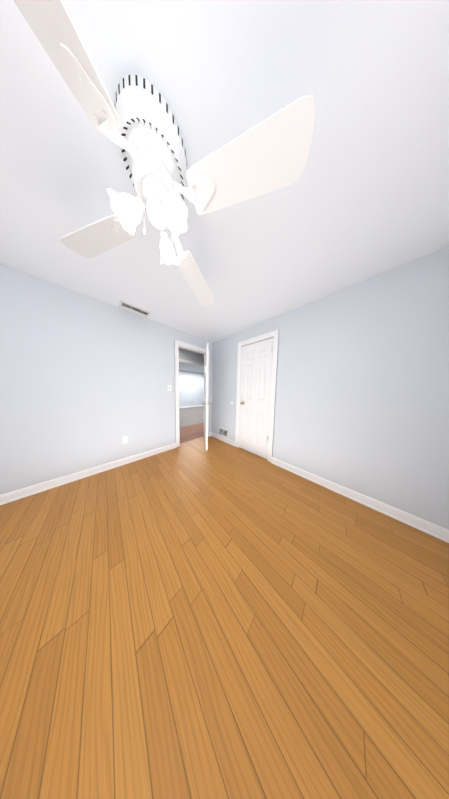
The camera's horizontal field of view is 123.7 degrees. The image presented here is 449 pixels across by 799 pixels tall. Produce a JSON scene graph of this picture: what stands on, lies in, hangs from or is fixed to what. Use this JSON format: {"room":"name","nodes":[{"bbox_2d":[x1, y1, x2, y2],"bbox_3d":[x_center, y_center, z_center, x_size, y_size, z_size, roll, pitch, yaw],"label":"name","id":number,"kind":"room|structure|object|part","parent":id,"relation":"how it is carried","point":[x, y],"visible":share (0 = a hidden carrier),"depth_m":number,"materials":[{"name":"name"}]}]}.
{"room":"empty bedroom","nodes":[
{"label":"empty bedroom","id":0,"kind":"room"},
{"bbox_2d":[0,264,212,494],"bbox_3d":[-1.496,-0.169,2.079,3.411,2.440,0.100,-3,6,-45],"label":"wall","id":1,"kind":"structure","parent":0,"point":[85,381],"depth_m":1.56,"materials":[{"name":"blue paint"}]},
{"bbox_2d":[0,443,175,504],"bbox_3d":[-1.812,1.021,1.791,2.197,0.100,0.026,-3,6,-45],"label":"baseboard","id":2,"kind":"structure","parent":1,"relation":"attached to","point":[8,497],"depth_m":1.60,"materials":[{"name":"white paint"}]},
{"bbox_2d":[122,436,127,443],"bbox_3d":[-1.619,0.660,1.962,0.070,0.115,0.007,-3,6,-45],"label":"outlet","id":3,"kind":"object","parent":1,"relation":"attached to","point":[125,439],"visible":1,"depth_m":1.96,"materials":[{"name":"white plastic"}]},
{"bbox_2d":[174,340,209,446],"bbox_3d":[-0.748,-0.108,2.835,0.876,2.228,0.132,-3,6,-45],"label":"door frame","id":4,"kind":"structure","parent":1,"relation":"attached to","point":[178,344],"depth_m":2.56,"materials":[{"name":"white paint"}]},
{"bbox_2d":[202,343,210,450],"bbox_3d":[-0.410,-0.048,2.703,0.183,2.118,0.714,0,5,-12],"label":"bedroom door","id":5,"kind":"structure","parent":1,"relation":"in","point":[206,403],"depth_m":2.39,"materials":[{"name":"white paint"}]},
{"bbox_2d":[179,370,203,406],"bbox_3d":[-3.045,-0.638,7.579,10.800,2.440,0.100,-3,6,-45],"label":"window","id":6,"kind":"structure","parent":0,"point":[191,388],"depth_m":8.23,"materials":[{"name":"white glass"}]},
{"bbox_2d":[179,405,203,407],"bbox_3d":[-3.028,0.532,7.632,10.600,0.100,0.014,-3,6,-45],"label":"windowsill","id":7,"kind":"structure","parent":6,"relation":"attached to","point":[191,406],"depth_m":8.29,"materials":[{"name":"white paint"}]},
{"bbox_2d":[179,350,203,362],"bbox_3d":[-1.527,-0.296,3.668,7.400,2.440,0.100,-3,6,-45],"label":"wall","id":8,"kind":"structure","parent":0,"point":[189,356],"depth_m":3.92,"materials":[{"name":"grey paint"}]},
{"bbox_2d":[179,359,203,366],"bbox_3d":[-1.225,-0.179,3.983,1.626,2.168,0.132,-3,6,-45],"label":"door frame","id":9,"kind":"structure","parent":8,"relation":"attached to","point":[190,362],"depth_m":3.94,"materials":[{"name":"white paint"}]},
{"bbox_2d":[0,406,448,798],"bbox_3d":[-0.117,0.901,4.736,10.800,0.060,8.458,-3,6,-45],"label":"floor","id":10,"kind":"structure","parent":0,"point":[195,619],"depth_m":0.60,"materials":[{"name":"brown wood"}]},
{"bbox_2d":[0,0,448,372],"bbox_3d":[-0.052,-1.609,4.521,10.800,0.100,8.498,-3,6,-45],"label":"ceiling","id":11,"kind":"structure","parent":0,"point":[364,196],"depth_m":0.59,"materials":[{"name":"white paint"}]},
{"bbox_2d":[118,300,150,317],"bbox_3d":[-1.370,-1.362,1.840,0.370,0.020,0.223,-3,6,-45],"label":"ceiling vent","id":12,"kind":"object","parent":11,"relation":"in","point":[126,306],"visible":1,"depth_m":1.81,"materials":[{"name":"grey metal"}]},
{"bbox_2d":[13,0,314,305],"bbox_3d":[-0.352,-1.038,0.624,1.052,0.432,1.052,-1,5,-29],"label":"fan","id":13,"kind":"object","parent":11,"relation":"hanging from","point":[138,124],"visible":1,"depth_m":0.51,"materials":[{"name":"white plastic"}]},
{"bbox_3d":[-0.354,-0.897,0.610,0.347,0.124,0.347,-3,6,-45],"label":"lamp shade","id":14,"kind":"part","parent":13,"relation":"part of","materials":[{"name":"white glass"}]},
{"bbox_2d":[212,246,448,529],"bbox_3d":[0.897,-0.117,2.029,0.100,2.440,3.358,-3,6,-45],"label":"wall","id":15,"kind":"structure","parent":0,"point":[362,395],"depth_m":1.29,"materials":[{"name":"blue paint"}]},
{"bbox_2d":[210,432,234,445],"bbox_3d":[-0.062,0.963,2.962,0.030,0.100,0.842,-3,6,-45],"label":"baseboard","id":16,"kind":"structure","parent":15,"relation":"attached to","point":[212,434],"depth_m":2.93,"materials":[{"name":"white paint"}]},
{"bbox_2d":[219,427,227,437],"bbox_3d":[-0.033,0.800,2.941,0.008,0.180,0.320,-3,6,-45],"label":"air vent","id":17,"kind":"object","parent":15,"relation":"in","point":[223,432],"visible":1,"depth_m":2.93,"materials":[{"name":"white metal"}]},
{"bbox_2d":[239,338,272,458],"bbox_3d":[0.577,0.003,2.317,0.183,2.118,0.664,-3,6,-45],"label":"closet door","id":18,"kind":"structure","parent":15,"relation":"in","point":[256,376],"depth_m":2.27,"materials":[{"name":"white paint"}]},
{"bbox_2d":[235,329,278,461],"bbox_3d":[0.590,-0.041,2.332,0.119,2.228,0.826,-3,6,-45],"label":"door frame","id":19,"kind":"structure","parent":15,"relation":"attached to","point":[274,335],"depth_m":2.09,"materials":[{"name":"white paint"}]},
{"bbox_2d":[271,457,448,542],"bbox_3d":[1.365,1.105,1.542,0.026,0.100,1.542,-3,6,-45],"label":"baseboard","id":20,"kind":"structure","parent":15,"relation":"attached to","point":[432,529],"depth_m":1.29,"materials":[{"name":"white paint"}]}
]}

